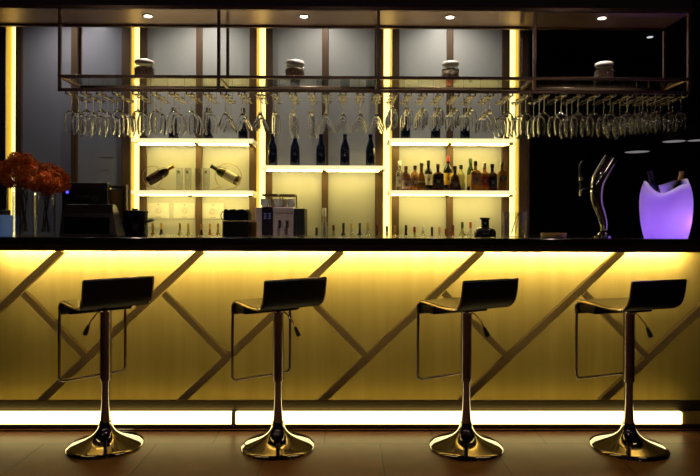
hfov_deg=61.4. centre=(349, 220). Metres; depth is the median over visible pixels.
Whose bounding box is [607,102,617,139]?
wine glass
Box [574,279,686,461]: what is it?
bar stool
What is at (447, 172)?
liquor bottle
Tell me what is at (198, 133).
wine glass
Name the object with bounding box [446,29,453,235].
trim
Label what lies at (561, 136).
wine glass
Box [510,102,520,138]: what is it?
wine glass
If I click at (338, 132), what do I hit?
martini glass
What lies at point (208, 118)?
wine glass
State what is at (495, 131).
wine glass
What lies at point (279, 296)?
bar stool
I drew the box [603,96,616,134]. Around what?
wine glass
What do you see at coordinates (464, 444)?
bar stool
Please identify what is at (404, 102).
glass
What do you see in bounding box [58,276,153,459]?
bar stool
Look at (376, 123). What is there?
martini glass
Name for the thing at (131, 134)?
wine glass
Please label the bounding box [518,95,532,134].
wine glass
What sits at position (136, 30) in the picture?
diffuser
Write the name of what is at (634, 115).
wine glass
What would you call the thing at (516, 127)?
wine glass
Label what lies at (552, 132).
wine glass
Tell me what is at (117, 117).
wine glass
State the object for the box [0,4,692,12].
trim
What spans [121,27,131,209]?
trim
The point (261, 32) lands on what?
column
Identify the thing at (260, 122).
martini glass
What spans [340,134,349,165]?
champagne bottle
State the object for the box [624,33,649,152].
pendant lamp
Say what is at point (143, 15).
recessed light
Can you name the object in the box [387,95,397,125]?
glass
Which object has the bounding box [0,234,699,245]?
countertop
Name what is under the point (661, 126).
wine glass
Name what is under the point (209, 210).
card
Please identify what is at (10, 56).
column
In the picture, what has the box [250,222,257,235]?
box
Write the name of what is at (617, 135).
wine glass
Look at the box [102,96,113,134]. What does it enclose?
wine glass
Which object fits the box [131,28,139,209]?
light strip
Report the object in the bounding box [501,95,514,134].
wine glass
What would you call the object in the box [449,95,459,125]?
glass
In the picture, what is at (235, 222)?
caddy
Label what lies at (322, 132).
martini glass
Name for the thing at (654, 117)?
wine glass
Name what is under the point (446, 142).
shelf
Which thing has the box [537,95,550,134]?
wine glass
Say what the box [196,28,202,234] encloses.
trim
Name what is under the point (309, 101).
champagne flute
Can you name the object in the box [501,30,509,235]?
trim
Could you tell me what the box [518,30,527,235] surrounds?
trim
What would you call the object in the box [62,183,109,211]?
display
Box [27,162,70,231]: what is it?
flower bouquet
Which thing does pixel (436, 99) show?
glass
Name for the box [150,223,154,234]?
liquor bottle
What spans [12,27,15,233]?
diffuser
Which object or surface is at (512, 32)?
diffuser
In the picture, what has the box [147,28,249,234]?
wall panel
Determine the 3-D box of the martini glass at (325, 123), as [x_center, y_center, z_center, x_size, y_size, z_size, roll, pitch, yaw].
[-0.151,-0.686,3.701,0.098,0.205,0.098,0,0,-1]
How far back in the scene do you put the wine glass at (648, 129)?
3.81 m
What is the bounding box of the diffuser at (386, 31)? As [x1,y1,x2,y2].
[384,29,389,234]
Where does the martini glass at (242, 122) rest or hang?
hanging from the glass rack
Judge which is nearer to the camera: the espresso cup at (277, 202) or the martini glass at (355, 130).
the martini glass at (355, 130)
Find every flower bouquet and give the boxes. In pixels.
[0,151,40,230]
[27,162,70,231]
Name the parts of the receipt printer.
paper lid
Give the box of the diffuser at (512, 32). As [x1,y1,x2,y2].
[509,30,514,235]
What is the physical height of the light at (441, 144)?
0.008 m
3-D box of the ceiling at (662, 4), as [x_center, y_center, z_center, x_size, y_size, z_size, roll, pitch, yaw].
[-1.403,-1.625,3.787,7.055,0.619,0.300,0,0,-1]
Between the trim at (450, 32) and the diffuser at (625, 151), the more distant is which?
the diffuser at (625, 151)
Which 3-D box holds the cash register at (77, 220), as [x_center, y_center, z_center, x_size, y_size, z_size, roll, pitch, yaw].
[-1.528,-0.004,3.511,0.337,0.191,0.150,0,0,-1]
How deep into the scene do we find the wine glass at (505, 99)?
3.80 m
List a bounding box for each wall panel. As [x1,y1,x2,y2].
[23,27,121,234]
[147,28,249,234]
[272,28,374,234]
[399,29,501,235]
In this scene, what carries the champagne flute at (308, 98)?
hanging from the glass rack
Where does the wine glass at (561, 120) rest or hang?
hanging from the glass rack
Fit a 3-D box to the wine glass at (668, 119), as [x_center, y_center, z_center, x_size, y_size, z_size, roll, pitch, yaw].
[2.008,-0.679,3.721,0.072,0.205,0.072,0,0,-1]
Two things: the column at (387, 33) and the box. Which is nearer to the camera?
the box
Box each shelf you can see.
[131,138,257,147]
[131,190,257,197]
[261,165,385,173]
[387,138,515,147]
[387,190,515,197]
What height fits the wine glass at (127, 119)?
0.238 m
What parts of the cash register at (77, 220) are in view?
inset panel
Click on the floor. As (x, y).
(22, 453)
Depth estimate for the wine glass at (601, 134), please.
3.79 m
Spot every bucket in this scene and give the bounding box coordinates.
[121,208,153,235]
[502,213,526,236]
[639,179,692,238]
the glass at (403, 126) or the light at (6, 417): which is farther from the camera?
the glass at (403, 126)
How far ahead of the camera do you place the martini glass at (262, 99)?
3.79 m
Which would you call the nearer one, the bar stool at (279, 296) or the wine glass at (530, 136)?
the bar stool at (279, 296)
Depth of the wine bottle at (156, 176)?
5.07 m
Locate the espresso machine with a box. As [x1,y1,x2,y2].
[255,194,306,234]
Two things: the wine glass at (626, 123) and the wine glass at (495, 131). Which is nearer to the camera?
the wine glass at (626, 123)
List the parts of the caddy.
lid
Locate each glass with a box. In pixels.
[64,93,78,132]
[73,96,84,134]
[79,93,93,132]
[80,100,91,136]
[88,96,99,134]
[94,93,108,132]
[94,100,105,136]
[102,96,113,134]
[108,100,119,137]
[111,93,124,132]
[118,97,130,134]
[123,100,134,137]
[131,93,144,132]
[138,97,149,135]
[148,93,162,132]
[155,97,166,135]
[167,93,180,132]
[173,97,184,135]
[184,94,197,133]
[189,97,201,135]
[201,94,214,133]
[205,97,217,135]
[217,94,232,128]
[220,97,235,130]
[223,100,237,132]
[235,94,249,128]
[238,97,252,130]
[252,94,267,128]
[254,97,268,130]
[318,94,333,128]
[319,98,333,131]
[320,101,333,133]
[335,94,350,128]
[335,98,349,131]
[336,101,350,133]
[352,94,367,128]
[352,98,366,131]
[352,101,366,133]
[368,101,382,133]
[369,94,384,128]
[369,98,383,131]
[385,101,394,130]
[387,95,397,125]
[387,98,396,127]
[399,101,408,130]
[401,98,410,127]
[402,95,412,125]
[414,101,423,130]
[415,98,424,127]
[417,95,427,125]
[429,101,438,130]
[431,98,440,128]
[434,95,444,125]
[444,101,453,130]
[447,98,456,128]
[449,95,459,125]
[460,101,469,130]
[462,98,471,128]
[466,95,476,125]
[475,101,488,133]
[478,98,492,130]
[482,95,496,128]
[493,102,504,138]
[497,98,508,136]
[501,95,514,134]
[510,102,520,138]
[514,98,525,136]
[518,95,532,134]
[527,102,538,138]
[532,99,544,136]
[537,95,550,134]
[549,99,560,136]
[554,95,567,134]
[560,102,571,138]
[566,99,576,136]
[570,95,584,134]
[581,99,592,136]
[586,96,600,134]
[597,99,608,137]
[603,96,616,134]
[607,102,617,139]
[614,99,625,137]
[619,96,633,134]
[629,99,639,131]
[634,102,643,134]
[636,96,648,129]
[642,99,651,132]
[646,102,655,134]
[649,96,660,129]
[655,99,664,132]
[662,96,674,129]
[667,99,676,132]
[674,96,686,129]
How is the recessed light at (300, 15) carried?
in the ceiling at (662, 4)
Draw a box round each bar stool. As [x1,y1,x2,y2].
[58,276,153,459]
[231,277,326,460]
[416,278,518,460]
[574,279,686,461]
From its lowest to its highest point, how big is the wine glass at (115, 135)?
0.238 m
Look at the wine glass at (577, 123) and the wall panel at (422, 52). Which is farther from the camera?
the wall panel at (422, 52)
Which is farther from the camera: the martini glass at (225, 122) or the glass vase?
the martini glass at (225, 122)
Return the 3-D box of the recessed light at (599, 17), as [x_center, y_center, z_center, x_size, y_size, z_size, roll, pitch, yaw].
[1.608,-1.296,3.765,0.070,0.006,0.070,0,0,-1]
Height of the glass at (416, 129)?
0.185 m
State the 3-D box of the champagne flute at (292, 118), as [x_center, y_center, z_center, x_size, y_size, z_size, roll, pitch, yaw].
[-0.358,-0.669,3.699,0.060,0.240,0.060,0,0,-1]
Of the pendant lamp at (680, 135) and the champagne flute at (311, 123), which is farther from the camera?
the pendant lamp at (680, 135)
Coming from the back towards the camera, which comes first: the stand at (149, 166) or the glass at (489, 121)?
the stand at (149, 166)
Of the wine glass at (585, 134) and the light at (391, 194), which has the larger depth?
the light at (391, 194)
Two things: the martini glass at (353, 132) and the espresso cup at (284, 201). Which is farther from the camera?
the espresso cup at (284, 201)
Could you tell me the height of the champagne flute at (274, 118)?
0.240 m
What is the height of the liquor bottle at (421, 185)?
0.238 m
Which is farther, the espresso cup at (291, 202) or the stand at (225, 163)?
the stand at (225, 163)
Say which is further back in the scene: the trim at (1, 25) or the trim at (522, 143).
the trim at (522, 143)
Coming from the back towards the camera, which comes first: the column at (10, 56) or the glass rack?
the column at (10, 56)
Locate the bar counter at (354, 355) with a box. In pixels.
[0,234,699,430]
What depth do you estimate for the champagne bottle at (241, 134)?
5.08 m
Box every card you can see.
[148,203,168,217]
[174,203,194,218]
[202,203,223,218]
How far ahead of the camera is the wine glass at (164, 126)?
3.77 m
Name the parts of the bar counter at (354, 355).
kick trim, edge trim, rail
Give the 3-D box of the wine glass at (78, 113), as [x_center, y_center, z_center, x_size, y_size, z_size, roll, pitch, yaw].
[-1.740,-0.674,3.785,0.085,0.238,0.085,0,0,-1]
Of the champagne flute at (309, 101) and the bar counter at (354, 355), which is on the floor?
the bar counter at (354, 355)
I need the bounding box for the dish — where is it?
[540,233,566,237]
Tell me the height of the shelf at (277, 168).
0.052 m
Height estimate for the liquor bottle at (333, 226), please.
0.305 m
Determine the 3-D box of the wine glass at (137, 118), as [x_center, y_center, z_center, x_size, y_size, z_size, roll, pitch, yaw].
[-1.326,-0.673,3.690,0.085,0.238,0.085,0,0,-1]
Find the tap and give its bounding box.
[579,155,617,237]
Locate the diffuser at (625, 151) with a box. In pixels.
[625,151,649,152]
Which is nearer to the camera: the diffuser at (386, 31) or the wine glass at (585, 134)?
the wine glass at (585, 134)
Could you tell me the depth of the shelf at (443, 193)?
5.01 m
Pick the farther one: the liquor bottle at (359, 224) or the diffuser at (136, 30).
the diffuser at (136, 30)
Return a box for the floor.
[0,431,699,475]
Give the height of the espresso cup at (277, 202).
0.068 m
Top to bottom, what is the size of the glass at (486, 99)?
0.200 m
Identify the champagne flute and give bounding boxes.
[270,94,279,133]
[272,97,281,135]
[288,94,297,133]
[291,98,298,135]
[291,101,299,137]
[307,94,315,133]
[308,98,316,135]
[309,101,317,137]
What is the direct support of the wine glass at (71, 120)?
hanging from the glass rack
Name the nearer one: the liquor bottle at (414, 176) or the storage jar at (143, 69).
the storage jar at (143, 69)
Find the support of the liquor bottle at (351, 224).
on the countertop
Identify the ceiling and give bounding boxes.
[0,0,691,8]
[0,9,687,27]
[530,0,699,64]
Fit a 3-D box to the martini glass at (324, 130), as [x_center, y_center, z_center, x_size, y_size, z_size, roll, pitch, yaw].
[-0.153,-0.686,3.800,0.098,0.205,0.098,0,0,-1]
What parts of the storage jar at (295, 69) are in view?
lid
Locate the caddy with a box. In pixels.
[221,209,252,235]
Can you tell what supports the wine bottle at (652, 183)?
in the bucket at (667, 214)
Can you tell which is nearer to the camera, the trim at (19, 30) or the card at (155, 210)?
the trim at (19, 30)
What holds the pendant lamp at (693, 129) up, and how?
hanging from the ceiling at (552, 46)
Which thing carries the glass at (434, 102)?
hanging from the glass rack
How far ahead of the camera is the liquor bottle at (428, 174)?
5.14 m
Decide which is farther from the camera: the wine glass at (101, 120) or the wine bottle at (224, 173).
the wine bottle at (224, 173)
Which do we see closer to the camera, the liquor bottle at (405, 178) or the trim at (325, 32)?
the liquor bottle at (405, 178)
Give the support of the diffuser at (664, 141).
attached to the pendant lamp at (680, 135)
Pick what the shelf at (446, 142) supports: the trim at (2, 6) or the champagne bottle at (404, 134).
the champagne bottle at (404, 134)
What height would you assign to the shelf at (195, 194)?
0.052 m
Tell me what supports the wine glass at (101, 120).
hanging from the glass rack
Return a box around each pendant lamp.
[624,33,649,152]
[662,23,686,142]
[687,30,699,141]
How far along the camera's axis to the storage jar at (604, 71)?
3.77 m
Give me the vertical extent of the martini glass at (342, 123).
0.205 m
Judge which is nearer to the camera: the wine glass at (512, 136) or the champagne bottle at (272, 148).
the wine glass at (512, 136)
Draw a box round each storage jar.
[134,58,154,81]
[285,59,304,81]
[442,60,458,82]
[595,61,613,83]
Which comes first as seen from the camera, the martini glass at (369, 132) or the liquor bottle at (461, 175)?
the martini glass at (369, 132)
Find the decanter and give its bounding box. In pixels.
[474,218,495,236]
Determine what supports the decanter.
on the bar counter at (354, 355)
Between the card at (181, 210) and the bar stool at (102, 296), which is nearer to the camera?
the bar stool at (102, 296)
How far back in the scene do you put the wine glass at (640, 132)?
3.90 m
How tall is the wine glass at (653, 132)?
0.205 m
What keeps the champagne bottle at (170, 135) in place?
on the shelf at (201, 143)
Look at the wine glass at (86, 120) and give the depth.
3.66 m
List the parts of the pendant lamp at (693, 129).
lamp shade, cord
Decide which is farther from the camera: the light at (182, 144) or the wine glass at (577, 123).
the light at (182, 144)
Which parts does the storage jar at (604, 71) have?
lid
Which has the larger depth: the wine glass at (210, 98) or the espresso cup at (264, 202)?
the espresso cup at (264, 202)
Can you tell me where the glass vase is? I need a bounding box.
[35,194,55,236]
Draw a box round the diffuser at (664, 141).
[663,140,685,142]
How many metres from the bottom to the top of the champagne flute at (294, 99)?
0.240 m
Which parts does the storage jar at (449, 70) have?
lid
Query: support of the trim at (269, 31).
attached to the wall panel at (351, 195)
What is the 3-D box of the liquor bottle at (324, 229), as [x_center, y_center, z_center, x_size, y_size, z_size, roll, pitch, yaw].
[-0.218,0.114,5.038,0.060,0.450,0.059,0,0,-1]
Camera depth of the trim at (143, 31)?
5.25 m
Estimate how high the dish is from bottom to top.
0.026 m
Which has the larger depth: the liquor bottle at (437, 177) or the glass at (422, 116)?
the liquor bottle at (437, 177)
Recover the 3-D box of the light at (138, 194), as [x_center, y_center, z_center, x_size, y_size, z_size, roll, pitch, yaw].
[-1.336,-0.224,5.118,0.969,0.008,0.080,0,0,-1]
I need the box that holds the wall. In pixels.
[529,64,699,235]
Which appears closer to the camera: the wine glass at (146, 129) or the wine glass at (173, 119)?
the wine glass at (173, 119)
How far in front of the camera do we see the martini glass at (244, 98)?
3.79 m
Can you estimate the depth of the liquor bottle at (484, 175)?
5.06 m
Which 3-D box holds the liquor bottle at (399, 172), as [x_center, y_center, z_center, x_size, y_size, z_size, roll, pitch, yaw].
[0.434,-0.393,5.172,0.061,0.266,0.065,0,0,-1]
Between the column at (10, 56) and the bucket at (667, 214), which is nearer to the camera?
the bucket at (667, 214)
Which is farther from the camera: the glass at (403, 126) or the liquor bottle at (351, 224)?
the liquor bottle at (351, 224)
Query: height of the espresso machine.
0.556 m
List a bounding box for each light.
[0,411,681,423]
[138,194,247,195]
[139,143,248,145]
[142,14,153,17]
[266,170,378,171]
[299,14,308,17]
[391,143,505,145]
[391,194,505,195]
[444,15,455,18]
[596,16,607,19]
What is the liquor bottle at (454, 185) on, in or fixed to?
on the shelf at (443, 193)
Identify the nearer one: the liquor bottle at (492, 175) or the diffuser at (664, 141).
the liquor bottle at (492, 175)
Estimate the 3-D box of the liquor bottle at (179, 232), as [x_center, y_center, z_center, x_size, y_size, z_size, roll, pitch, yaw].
[-1.449,0.176,5.027,0.063,0.319,0.062,0,0,-1]
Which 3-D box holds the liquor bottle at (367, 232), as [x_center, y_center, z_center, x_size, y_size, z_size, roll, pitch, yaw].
[0.156,0.177,5.142,0.073,0.327,0.072,0,0,-1]
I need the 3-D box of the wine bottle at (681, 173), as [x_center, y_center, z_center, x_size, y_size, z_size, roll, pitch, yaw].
[1.945,-0.148,3.533,0.133,0.302,0.068,0,0,-6]
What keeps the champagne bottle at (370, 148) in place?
on the shelf at (277, 168)
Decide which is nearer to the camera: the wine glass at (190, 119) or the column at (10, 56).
the wine glass at (190, 119)
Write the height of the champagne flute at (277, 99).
0.240 m
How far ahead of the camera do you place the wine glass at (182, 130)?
3.77 m
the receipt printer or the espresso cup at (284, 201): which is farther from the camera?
the espresso cup at (284, 201)
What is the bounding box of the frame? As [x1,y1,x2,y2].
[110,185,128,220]
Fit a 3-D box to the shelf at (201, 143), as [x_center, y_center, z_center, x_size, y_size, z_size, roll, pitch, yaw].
[-1.335,-0.671,5.122,1.029,0.052,0.268,0,0,-1]
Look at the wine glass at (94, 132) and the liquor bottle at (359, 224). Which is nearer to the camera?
the wine glass at (94, 132)
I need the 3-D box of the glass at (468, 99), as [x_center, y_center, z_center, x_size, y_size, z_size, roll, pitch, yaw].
[0.759,-0.693,3.808,0.069,0.185,0.069,0,0,-1]
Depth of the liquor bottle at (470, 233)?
5.14 m
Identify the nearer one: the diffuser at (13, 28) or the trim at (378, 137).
the trim at (378, 137)
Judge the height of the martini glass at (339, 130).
0.205 m
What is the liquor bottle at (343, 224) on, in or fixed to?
on the countertop
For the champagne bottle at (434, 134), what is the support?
on the shelf at (446, 142)
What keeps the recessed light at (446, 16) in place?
in the ceiling at (662, 4)
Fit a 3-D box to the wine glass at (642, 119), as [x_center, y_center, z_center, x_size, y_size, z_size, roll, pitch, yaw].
[1.843,-0.680,3.719,0.072,0.205,0.072,0,0,-1]
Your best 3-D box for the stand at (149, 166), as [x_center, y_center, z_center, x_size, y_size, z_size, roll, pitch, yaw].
[-1.691,-0.370,5.105,0.224,0.218,0.106,0,0,-1]
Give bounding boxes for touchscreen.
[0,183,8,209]
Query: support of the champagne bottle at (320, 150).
on the shelf at (277, 168)
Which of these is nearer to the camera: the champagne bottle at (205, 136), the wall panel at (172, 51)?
the champagne bottle at (205, 136)
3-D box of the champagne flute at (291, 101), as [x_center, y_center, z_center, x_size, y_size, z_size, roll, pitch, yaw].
[-0.362,-0.669,3.897,0.060,0.240,0.060,0,0,-1]
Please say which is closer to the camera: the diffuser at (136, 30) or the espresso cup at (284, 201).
the espresso cup at (284, 201)
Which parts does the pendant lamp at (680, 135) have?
lamp shade, cord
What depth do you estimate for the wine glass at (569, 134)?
3.79 m
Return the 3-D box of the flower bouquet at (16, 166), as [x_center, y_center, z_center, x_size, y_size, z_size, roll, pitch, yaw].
[-2.038,-0.182,3.571,0.300,0.489,0.259,0,0,-6]
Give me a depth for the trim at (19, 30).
5.24 m
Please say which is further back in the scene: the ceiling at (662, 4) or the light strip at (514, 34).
the light strip at (514, 34)
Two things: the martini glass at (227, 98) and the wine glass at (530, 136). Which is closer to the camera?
the martini glass at (227, 98)
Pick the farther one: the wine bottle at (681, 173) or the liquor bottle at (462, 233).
the liquor bottle at (462, 233)
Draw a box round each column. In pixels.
[5,27,15,233]
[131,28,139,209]
[256,28,265,206]
[382,29,391,234]
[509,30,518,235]
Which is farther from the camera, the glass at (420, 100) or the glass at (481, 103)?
the glass at (481, 103)
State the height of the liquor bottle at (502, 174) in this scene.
0.260 m
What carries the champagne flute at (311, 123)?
hanging from the glass rack
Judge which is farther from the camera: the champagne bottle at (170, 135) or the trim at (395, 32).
the trim at (395, 32)
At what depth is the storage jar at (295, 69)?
3.75 m
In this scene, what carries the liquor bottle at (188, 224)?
on the countertop
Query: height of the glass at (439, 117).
0.185 m
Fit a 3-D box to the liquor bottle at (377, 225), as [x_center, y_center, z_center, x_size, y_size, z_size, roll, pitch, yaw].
[0.233,0.185,5.042,0.072,0.311,0.071,0,0,-1]
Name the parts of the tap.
handle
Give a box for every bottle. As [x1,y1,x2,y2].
[146,164,174,185]
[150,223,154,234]
[159,223,163,234]
[168,106,178,137]
[177,223,181,234]
[186,223,190,234]
[199,224,203,234]
[203,106,212,138]
[210,164,240,185]
[238,107,247,138]
[268,133,276,164]
[290,138,299,164]
[316,133,325,165]
[321,208,327,234]
[332,225,334,234]
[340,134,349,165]
[341,223,345,234]
[349,223,353,234]
[357,223,361,234]
[365,222,370,234]
[366,134,374,165]
[375,224,378,234]
[396,161,402,189]
[401,106,409,137]
[401,166,409,189]
[410,165,418,189]
[417,163,425,189]
[424,160,432,189]
[431,106,439,137]
[432,164,443,189]
[443,156,452,189]
[449,166,460,190]
[458,165,464,190]
[458,222,465,235]
[460,106,469,138]
[467,158,472,190]
[467,222,473,235]
[470,161,480,190]
[481,163,488,190]
[489,164,496,190]
[497,161,506,190]
[647,170,660,192]
[671,171,685,189]
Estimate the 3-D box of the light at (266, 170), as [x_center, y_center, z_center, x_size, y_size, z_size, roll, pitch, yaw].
[-0.224,-0.436,5.128,0.998,0.008,0.080,0,0,-1]
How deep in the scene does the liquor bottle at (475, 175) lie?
5.05 m
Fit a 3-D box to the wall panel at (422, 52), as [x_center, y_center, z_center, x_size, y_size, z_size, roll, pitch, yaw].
[0.905,-0.327,5.348,1.050,3.200,0.080,0,0,-1]
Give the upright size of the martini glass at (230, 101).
0.205 m
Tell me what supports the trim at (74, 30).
attached to the wall panel at (45, 136)
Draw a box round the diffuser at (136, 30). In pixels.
[134,28,139,209]
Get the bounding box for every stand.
[142,166,164,189]
[211,163,241,190]
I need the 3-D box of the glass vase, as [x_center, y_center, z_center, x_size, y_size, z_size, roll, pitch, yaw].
[-1.798,-0.035,3.484,0.107,0.250,0.107,0,0,-1]
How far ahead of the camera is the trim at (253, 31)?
5.26 m
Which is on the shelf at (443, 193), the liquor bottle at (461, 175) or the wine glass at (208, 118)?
the liquor bottle at (461, 175)
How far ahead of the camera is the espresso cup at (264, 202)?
4.75 m
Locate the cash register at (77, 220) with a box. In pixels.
[59,204,125,236]
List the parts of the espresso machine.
control panel, cup rail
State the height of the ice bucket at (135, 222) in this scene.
0.171 m
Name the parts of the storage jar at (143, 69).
lid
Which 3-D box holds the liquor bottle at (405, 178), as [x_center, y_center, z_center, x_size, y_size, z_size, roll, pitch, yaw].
[0.481,-0.367,5.073,0.077,0.213,0.080,0,0,-1]
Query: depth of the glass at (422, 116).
3.68 m
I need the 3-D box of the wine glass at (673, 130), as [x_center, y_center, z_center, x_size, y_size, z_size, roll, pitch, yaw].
[2.085,-0.679,3.820,0.072,0.205,0.072,0,0,-1]
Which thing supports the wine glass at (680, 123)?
hanging from the glass rack
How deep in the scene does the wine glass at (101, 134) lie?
3.88 m
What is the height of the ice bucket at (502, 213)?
0.157 m
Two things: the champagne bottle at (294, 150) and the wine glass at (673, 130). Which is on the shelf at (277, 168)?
the champagne bottle at (294, 150)
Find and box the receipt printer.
[0,210,12,236]
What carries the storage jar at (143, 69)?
on the glass rack
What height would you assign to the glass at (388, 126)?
0.185 m
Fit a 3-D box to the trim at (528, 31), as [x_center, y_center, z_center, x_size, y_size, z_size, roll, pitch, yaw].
[1.596,-0.325,5.345,0.016,3.200,0.140,0,0,-1]
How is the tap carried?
on the bar counter at (354, 355)
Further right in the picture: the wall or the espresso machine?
the wall
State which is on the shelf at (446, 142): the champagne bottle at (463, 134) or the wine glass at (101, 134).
the champagne bottle at (463, 134)
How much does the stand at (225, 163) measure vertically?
0.242 m
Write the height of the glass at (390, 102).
0.185 m
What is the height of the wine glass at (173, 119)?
0.238 m
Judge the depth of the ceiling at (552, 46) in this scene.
6.49 m
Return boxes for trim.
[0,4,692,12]
[0,24,665,30]
[16,27,22,233]
[71,27,77,182]
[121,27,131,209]
[140,28,147,210]
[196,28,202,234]
[249,28,256,221]
[266,28,272,206]
[321,29,328,226]
[375,29,382,234]
[392,29,399,234]
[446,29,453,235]
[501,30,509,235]
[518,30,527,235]
[527,30,529,235]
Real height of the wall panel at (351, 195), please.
3.200 m
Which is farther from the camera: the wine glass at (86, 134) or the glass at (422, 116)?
the wine glass at (86, 134)
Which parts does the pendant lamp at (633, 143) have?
lamp shade, cord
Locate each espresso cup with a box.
[261,199,269,206]
[268,199,274,206]
[274,199,281,206]
[281,199,287,206]
[288,199,295,206]
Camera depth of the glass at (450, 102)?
3.89 m
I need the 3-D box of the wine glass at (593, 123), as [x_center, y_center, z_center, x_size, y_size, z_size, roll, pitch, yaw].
[1.535,-0.664,3.716,0.085,0.238,0.085,0,0,-1]
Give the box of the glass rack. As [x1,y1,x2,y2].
[58,9,690,105]
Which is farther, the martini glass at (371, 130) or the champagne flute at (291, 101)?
the champagne flute at (291, 101)
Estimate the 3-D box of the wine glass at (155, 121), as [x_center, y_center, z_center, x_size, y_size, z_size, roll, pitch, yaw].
[-1.216,-0.672,3.691,0.085,0.238,0.085,0,0,-1]
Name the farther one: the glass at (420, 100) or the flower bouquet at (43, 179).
the glass at (420, 100)
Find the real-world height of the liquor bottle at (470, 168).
0.292 m
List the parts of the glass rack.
post, rail, glass rail, post, glass rail, glass rail, glass rail, glass rail, glass rail, glass rail, glass rail, glass rail, post, rail, post, glass rail, glass rail, glass rail, glass rail, glass rail, glass rail, glass rail, glass rail, long rail, long rail, long rail, post, glass rail, post, glass rail, glass rail, glass rail, glass rail, glass rail, glass rail, glass rail, glass rail, post, glass rail, rail, post, glass rail, glass rail, glass rail, glass rail, glass rail, glass rail, glass rail, glass rail, glass rail, post, glass rail, rail, post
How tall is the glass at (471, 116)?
0.185 m
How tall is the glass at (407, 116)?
0.185 m
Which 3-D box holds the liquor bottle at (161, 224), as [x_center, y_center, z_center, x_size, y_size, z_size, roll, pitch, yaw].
[-1.638,0.176,5.125,0.064,0.318,0.063,0,0,-1]
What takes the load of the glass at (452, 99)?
hanging from the glass rack
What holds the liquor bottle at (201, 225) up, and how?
on the countertop
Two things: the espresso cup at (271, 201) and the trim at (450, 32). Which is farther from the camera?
the trim at (450, 32)
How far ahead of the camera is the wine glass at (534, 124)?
3.80 m
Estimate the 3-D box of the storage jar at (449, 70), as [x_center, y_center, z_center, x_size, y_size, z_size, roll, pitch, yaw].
[0.646,-0.957,3.796,0.113,0.130,0.113,0,0,-1]
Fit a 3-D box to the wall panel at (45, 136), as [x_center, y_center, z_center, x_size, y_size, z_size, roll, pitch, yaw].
[-2.482,-0.337,5.317,1.010,3.200,0.080,0,0,-1]

